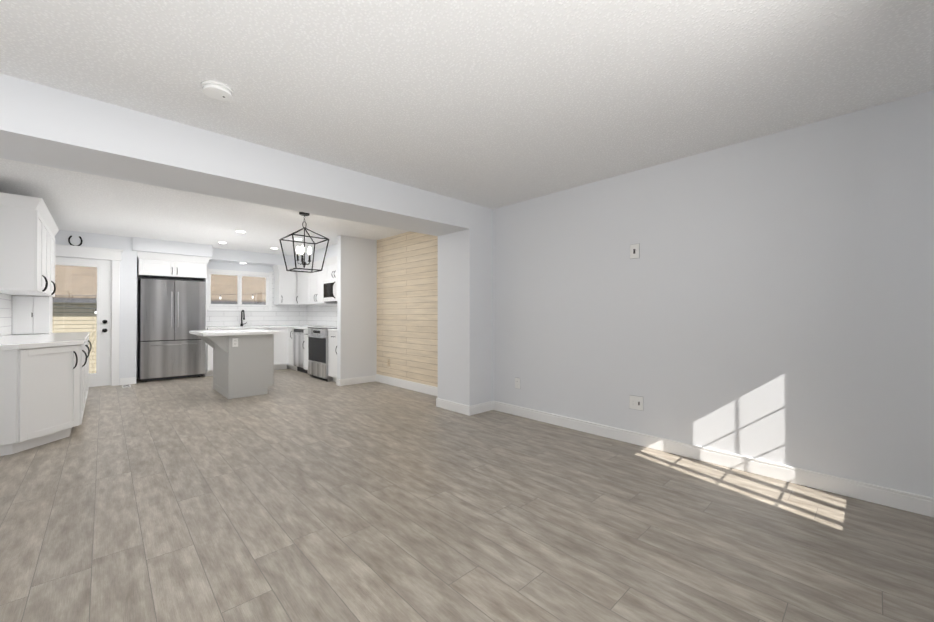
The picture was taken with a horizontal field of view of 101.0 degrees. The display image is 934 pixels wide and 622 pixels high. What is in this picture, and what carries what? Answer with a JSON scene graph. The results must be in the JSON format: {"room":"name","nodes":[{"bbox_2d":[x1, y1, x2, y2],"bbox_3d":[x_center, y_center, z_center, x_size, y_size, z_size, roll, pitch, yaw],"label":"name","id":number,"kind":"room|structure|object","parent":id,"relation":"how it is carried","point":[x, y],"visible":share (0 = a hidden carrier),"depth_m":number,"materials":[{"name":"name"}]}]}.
{"room":"empty living room","nodes":[
{"label":"empty living room","id":0,"kind":"room"},
{"bbox_2d":[55,230,136,378],"bbox_3d":[-6.007,-0.024,6.061,1.220,2.440,0.120,0,-1,-43],"label":"wall","id":1,"kind":"structure","parent":0,"point":[128,322],"depth_m":6.33,"materials":[{"name":"white paint"}]},
{"bbox_2d":[68,236,82,245],"bbox_3d":[-6.044,-1.090,5.939,0.156,0.170,0.022,0,-1,-43],"label":"horseshoe","id":2,"kind":"object","parent":1,"relation":"attached to","point":[74,245],"visible":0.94,"depth_m":5.93,"materials":[{"name":"black metal"}]},
{"bbox_2d":[52,257,111,386],"bbox_3d":[-6.063,0.174,5.929,0.860,2.018,0.122,0,-1,-43],"label":"back door","id":3,"kind":"structure","parent":1,"relation":"in","point":[101,376],"depth_m":6.15,"materials":[{"name":"white wood"}]},
{"bbox_2d":[55,244,122,385],"bbox_3d":[-6.059,0.088,5.988,1.044,2.215,0.154,0,-1,-43],"label":"door frame","id":4,"kind":"structure","parent":1,"relation":"attached to","point":[84,252],"depth_m":6.22,"materials":[{"name":"white wood"}]},
{"bbox_2d":[136,261,281,378],"bbox_3d":[-4.900,-0.011,7.998,3.050,2.440,0.120,0,-1,-43],"label":"wall","id":5,"kind":"structure","parent":0,"point":[235,266],"depth_m":7.92,"materials":[{"name":"white paint"}]},
{"bbox_2d":[137,251,210,376],"bbox_3d":[-5.382,0.093,7.029,1.076,2.220,0.622,0,-1,-43],"label":"upper cabinet","id":6,"kind":"object","parent":5,"relation":"attached to","point":[163,265],"visible":0.92,"depth_m":6.85,"materials":[{"name":"white wood"}]},
{"bbox_2d":[207,269,271,310],"bbox_3d":[-4.767,-0.440,8.079,1.230,0.840,0.110,0,-1,-43],"label":"kitchen window","id":7,"kind":"structure","parent":5,"relation":"in","point":[266,276],"depth_m":8.08,"materials":[{"name":"white"}]},
{"bbox_2d":[207,267,305,326],"bbox_3d":[-4.497,-0.294,8.294,2.041,1.190,0.005,0,-1,-43],"label":"backsplash","id":8,"kind":"structure","parent":5,"relation":"attached to","point":[279,315],"depth_m":8.29,"materials":[{"name":"tile"}]},
{"bbox_2d":[272,265,296,304],"bbox_3d":[-4.014,-0.582,8.486,0.440,0.850,0.376,0,-1,-43],"label":"upper cabinet","id":9,"kind":"object","parent":5,"relation":"attached to","point":[285,287],"visible":0.96,"depth_m":8.38,"materials":[{"name":"white wood"}]},
{"bbox_2d":[132,237,336,265],"bbox_3d":[-3.824,-1.129,6.822,3.110,0.220,3.080,0,-1,-43],"label":"ceiling","id":10,"kind":"structure","parent":0,"point":[194,249],"depth_m":7.41,"materials":[{"name":"white paint"}]},
{"bbox_2d":[0,73,492,405],"bbox_3d":[-2.523,-0.048,2.405,7.270,2.440,0.580,0,-1,-43],"label":"wall","id":11,"kind":"structure","parent":0,"point":[42,125],"depth_m":3.06,"materials":[{"name":"white paint"}]},
{"bbox_2d":[436,398,470,415],"bbox_3d":[-0.175,1.132,4.612,0.014,0.110,0.608,0,-1,-43],"label":"baseboard","id":12,"kind":"structure","parent":11,"relation":"attached to","point":[445,404],"depth_m":4.58,"materials":[{"name":"white"}]},
{"bbox_2d":[471,401,494,414],"bbox_3d":[0.164,1.131,4.525,0.360,0.110,0.022,0,-1,-43],"label":"baseboard","id":13,"kind":"structure","parent":11,"relation":"attached to","point":[487,406],"depth_m":4.53,"materials":[{"name":"white"}]},
{"bbox_2d":[337,235,376,378],"bbox_3d":[-1.839,-0.021,6.488,0.670,2.440,0.120,0,-1,-43],"label":"wall","id":14,"kind":"structure","parent":0,"point":[356,307],"depth_m":6.41,"materials":[{"name":"white paint"}]},
{"bbox_2d":[339,375,374,385],"bbox_3d":[-1.812,1.134,6.413,0.644,0.130,0.022,0,-1,-43],"label":"baseboard","id":15,"kind":"structure","parent":14,"relation":"attached to","point":[358,380],"depth_m":6.38,"materials":[{"name":"white wood"}]},
{"bbox_2d":[0,368,933,621],"bbox_3d":[-2.860,1.234,2.752,7.510,0.120,10.540,0,-1,-43],"label":"floor","id":16,"kind":"structure","parent":0,"point":[292,495],"depth_m":2.11,"materials":[{"name":"laminate"}]},
{"bbox_2d":[0,344,83,455],"bbox_3d":[-3.823,0.743,3.341,0.666,0.870,0.439,0,-1,-43],"label":"base cabinet","id":17,"kind":"object","parent":16,"relation":"on","point":[43,394],"depth_m":3.32,"materials":[{"name":"white wood"}]},
{"bbox_2d":[84,338,87,409],"bbox_3d":[-4.586,0.748,4.149,0.666,0.870,1.061,0,-1,-43],"label":"base cabinet","id":18,"kind":"object","parent":16,"relation":"on","point":[85,362],"depth_m":4.66,"materials":[{"name":"white wood"}]},
{"bbox_2d":[84,341,87,360],"bbox_3d":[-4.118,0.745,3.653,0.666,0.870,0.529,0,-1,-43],"label":"base cabinet","id":19,"kind":"object","parent":16,"relation":"on","point":[86,342],"depth_m":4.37,"materials":[{"name":"white wood"}]},
{"bbox_2d":[88,337,91,389],"bbox_3d":[-5.217,0.753,4.818,0.666,0.870,1.004,0,-1,-43],"label":"base cabinet","id":20,"kind":"object","parent":16,"relation":"on","point":[89,350],"depth_m":5.36,"materials":[{"name":"white wood"}]},
{"bbox_2d":[0,332,89,349],"bbox_3d":[-4.603,0.294,4.179,0.677,0.040,2.780,0,-1,-43],"label":"countertop","id":21,"kind":"structure","parent":20,"relation":"on","point":[18,341],"depth_m":3.64,"materials":[{"name":"white stone"}]},
{"bbox_2d":[12,296,52,333],"bbox_3d":[-5.550,0.039,4.923,0.311,0.476,0.398,0,-1,-43],"label":"base cabinet","id":22,"kind":"object","parent":21,"relation":"on","point":[32,314],"visible":1,"depth_m":4.79,"materials":[{"name":"white wood"}]},
{"bbox_2d":[138,278,204,381],"bbox_3d":[-5.360,0.310,7.005,0.920,1.785,0.631,0,-1,-43],"label":"fridge","id":23,"kind":"object","parent":16,"relation":"on","point":[171,313],"visible":1,"depth_m":6.79,"materials":[{"name":"grey metal"}]},
{"bbox_2d":[189,329,278,398],"bbox_3d":[-3.484,0.739,5.734,0.930,0.910,1.110,0,-1,-43],"label":"kitchen island","id":24,"kind":"object","parent":16,"relation":"on","point":[245,368],"visible":1,"depth_m":5.46,"materials":[{"name":"grey wood"}]},
{"bbox_2d":[232,338,237,346],"bbox_3d":[-3.196,0.421,5.308,0.078,0.124,0.008,0,-1,-43],"label":"outlet","id":25,"kind":"object","parent":24,"relation":"attached to","point":[234,342],"visible":1,"depth_m":5.30,"materials":[{"name":"grey plastic"}]},
{"bbox_2d":[206,328,287,375],"bbox_3d":[-4.487,0.773,7.832,1.430,0.870,0.666,0,-1,-43],"label":"base cabinet","id":26,"kind":"object","parent":16,"relation":"on","point":[280,350],"visible":0.19,"depth_m":7.98,"materials":[{"name":"white wood"}]},
{"bbox_2d":[287,328,296,370],"bbox_3d":[-3.447,0.776,8.203,0.631,0.870,0.330,0,-1,-43],"label":"base cabinet","id":27,"kind":"object","parent":16,"relation":"on","point":[290,365],"depth_m":8.01,"materials":[{"name":"white wood"}]},
{"bbox_2d":[207,325,300,329],"bbox_3d":[-4.271,0.320,8.053,2.040,0.040,0.645,0,-1,-43],"label":"countertop","id":28,"kind":"structure","parent":27,"relation":"on","point":[264,327],"depth_m":7.68,"materials":[{"name":"white stone"}]},
{"bbox_2d":[240,310,246,325],"bbox_3d":[-4.597,0.125,7.966,0.122,0.348,0.210,0,-1,-43],"label":"faucet","id":29,"kind":"object","parent":28,"relation":"on","point":[242,316],"visible":1,"depth_m":7.98,"materials":[{"name":"black metal"}]},
{"bbox_2d":[286,325,333,329],"bbox_3d":[-3.130,0.318,7.849,0.660,0.040,1.171,0,-1,-43],"label":"countertop","id":30,"kind":"structure","parent":27,"relation":"on","point":[302,326],"depth_m":7.89,"materials":[{"name":"white stone"}]},
{"bbox_2d":[292,329,307,373],"bbox_3d":[-3.149,0.774,7.858,0.668,0.868,0.574,0,-1,-43],"label":"dishwasher","id":31,"kind":"object","parent":16,"relation":"on","point":[298,339],"visible":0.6,"depth_m":7.67,"materials":[{"name":"grey"}]},
{"bbox_2d":[303,329,332,369],"bbox_3d":[-2.826,0.771,7.545,0.631,0.870,0.321,0,-1,-43],"label":"base cabinet","id":32,"kind":"object","parent":16,"relation":"on","point":[305,348],"depth_m":7.38,"materials":[{"name":"white wood"}]},
{"bbox_2d":[306,327,336,381],"bbox_3d":[-2.470,0.744,7.104,0.716,0.918,0.806,0,-1,-43],"label":"range","id":33,"kind":"object","parent":16,"relation":"on","point":[318,352],"visible":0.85,"depth_m":6.84,"materials":[{"name":"silver metal"}]},
{"bbox_2d":[328,332,336,381],"bbox_3d":[-2.017,0.766,6.688,0.631,0.870,0.418,0,-1,-43],"label":"base cabinet","id":34,"kind":"object","parent":16,"relation":"on","point":[332,353],"depth_m":6.51,"materials":[{"name":"white wood"}]},
{"bbox_2d":[0,0,933,255],"bbox_3d":[-2.860,-1.326,2.770,7.510,0.120,10.540,0,-1,-43],"label":"ceiling","id":35,"kind":"structure","parent":0,"point":[492,104],"depth_m":2.12,"materials":[{"name":"white paint"}]},
{"bbox_2d":[201,80,233,100],"bbox_3d":[-1.416,-1.251,2.186,0.156,0.038,0.156,0,-1,-43],"label":"smoke detector","id":36,"kind":"object","parent":35,"relation":"attached to","point":[216,90],"visible":1,"depth_m":2.15,"materials":[{"name":"white plastic"}]},
{"bbox_2d":[279,212,328,272],"bbox_3d":[-2.046,-0.884,4.841,0.455,0.736,0.455,0,-1,-43],"label":"pendant lantern","id":37,"kind":"object","parent":35,"relation":"hanging from","point":[304,214],"visible":1,"depth_m":4.83,"materials":[{"name":"black metal"}]},
{"bbox_2d":[334,90,933,497],"bbox_3d":[-0.172,-0.029,5.297,0.120,2.440,10.540,0,-1,-43],"label":"wall","id":38,"kind":"structure","parent":0,"point":[770,298],"depth_m":2.81,"materials":[{"name":"white paint"}]},
{"bbox_2d":[295,265,306,303],"bbox_3d":[-3.404,-0.583,8.382,0.336,0.850,0.671,0,-1,-43],"label":"upper cabinet","id":39,"kind":"object","parent":38,"relation":"attached to","point":[301,298],"depth_m":8.32,"materials":[{"name":"white wood"}]},
{"bbox_2d":[306,304,336,326],"bbox_3d":[-2.695,0.054,7.879,0.005,0.490,3.080,0,-1,-43],"label":"backsplash","id":40,"kind":"structure","parent":38,"relation":"attached to","point":[315,315],"depth_m":8.34,"materials":[{"name":"tile"}]},
{"bbox_2d":[307,260,336,303],"bbox_3d":[-2.924,-0.586,7.873,0.336,0.850,0.954,0,-1,-43],"label":"upper cabinet","id":41,"kind":"object","parent":38,"relation":"attached to","point":[309,288],"depth_m":7.77,"materials":[{"name":"white wood"}]},
{"bbox_2d":[323,256,336,279],"bbox_3d":[-2.334,-0.807,7.250,0.336,0.417,0.761,0,-1,-43],"label":"upper cabinet","id":42,"kind":"object","parent":38,"relation":"attached to","point":[330,265],"depth_m":7.27,"materials":[{"name":"white wood"}]},
{"bbox_2d":[323,279,336,302],"bbox_3d":[-2.381,-0.390,7.202,0.466,0.412,0.760,0,-1,-43],"label":"microwave","id":43,"kind":"object","parent":42,"relation":"attached to","point":[329,291],"visible":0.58,"depth_m":7.13,"materials":[{"name":"white metal"}]},
{"bbox_2d":[377,231,437,386],"bbox_3d":[-0.822,-0.025,5.887,0.014,2.440,2.149,0,-1,-43],"label":"wall","id":44,"kind":"structure","parent":38,"relation":"attached to","point":[407,304],"depth_m":5.97,"materials":[{"name":"brown wood"}]},
{"bbox_2d":[375,374,437,395],"bbox_3d":[-0.832,1.130,5.869,0.014,0.130,2.150,0,-1,-43],"label":"baseboard","id":45,"kind":"structure","parent":44,"relation":"attached to","point":[427,389],"depth_m":5.95,"materials":[{"name":"white wood"}]},
{"bbox_2d":[515,377,519,388],"bbox_3d":[0.577,0.815,4.403,0.008,0.124,0.078,0,-1,-43],"label":"electrical outlet","id":46,"kind":"object","parent":38,"relation":"attached to","point":[517,383],"visible":1,"depth_m":4.40,"materials":[{"name":"grey plastic"}]},
{"bbox_2d":[630,243,639,258],"bbox_3d":[1.497,-0.541,3.438,0.008,0.131,0.086,0,-1,-43],"label":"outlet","id":47,"kind":"object","parent":38,"relation":"attached to","point":[634,251],"visible":1,"depth_m":3.43,"materials":[{"name":"grey plastic"}]},
{"bbox_2d":[629,395,642,410],"bbox_3d":[1.502,0.809,3.420,0.012,0.124,0.124,0,-1,-43],"label":"electrical outlet","id":48,"kind":"object","parent":38,"relation":"attached to","point":[635,402],"visible":1,"depth_m":3.42,"materials":[{"name":"grey plastic"}]},
{"bbox_2d":[495,401,933,517],"bbox_3d":[1.814,1.121,3.087,0.014,0.110,4.370,0,-1,-43],"label":"baseboard","id":49,"kind":"structure","parent":38,"relation":"attached to","point":[902,500],"depth_m":2.80,"materials":[{"name":"white"}]},
{"bbox_3d":[-4.882,-0.038,3.891,0.120,2.440,4.820,0,-1,-43],"label":"wall","id":50,"kind":"structure","parent":0,"visible":0},
{"bbox_2d":[0,293,12,336],"bbox_3d":[-4.860,0.032,3.960,0.005,0.480,2.750,0,-1,-43],"label":"backsplash","id":51,"kind":"structure","parent":50,"relation":"attached to","point":[5,299],"depth_m":4.38,"materials":[{"name":"tile"}]},
{"bbox_2d":[0,192,51,295],"bbox_3d":[-4.713,-0.662,4.053,0.336,0.910,1.016,0,-1,-43],"label":"upper cabinet","id":52,"kind":"object","parent":50,"relation":"attached to","point":[29,229],"depth_m":3.75,"materials":[{"name":"white wood"}]},
{"bbox_2d":[48,224,55,296],"bbox_3d":[-5.333,-0.658,4.710,0.336,0.910,1.017,0,-1,-43],"label":"upper cabinet","id":53,"kind":"object","parent":50,"relation":"attached to","point":[51,279],"depth_m":4.99,"materials":[{"name":"white wood"}]},
{"label":"outside","id":54,"kind":"structure","parent":0,"visible":0},
{"bbox_2d":[55,294,253,313],"bbox_3d":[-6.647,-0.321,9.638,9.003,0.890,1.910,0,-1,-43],"label":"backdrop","id":55,"kind":"structure","parent":54,"point":[96,299],"depth_m":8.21,"materials":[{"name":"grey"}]},
{"bbox_2d":[52,265,265,372],"bbox_3d":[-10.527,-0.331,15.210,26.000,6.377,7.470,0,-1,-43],"label":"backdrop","id":56,"kind":"structure","parent":54,"point":[60,321],"depth_m":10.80,"materials":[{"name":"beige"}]}
]}

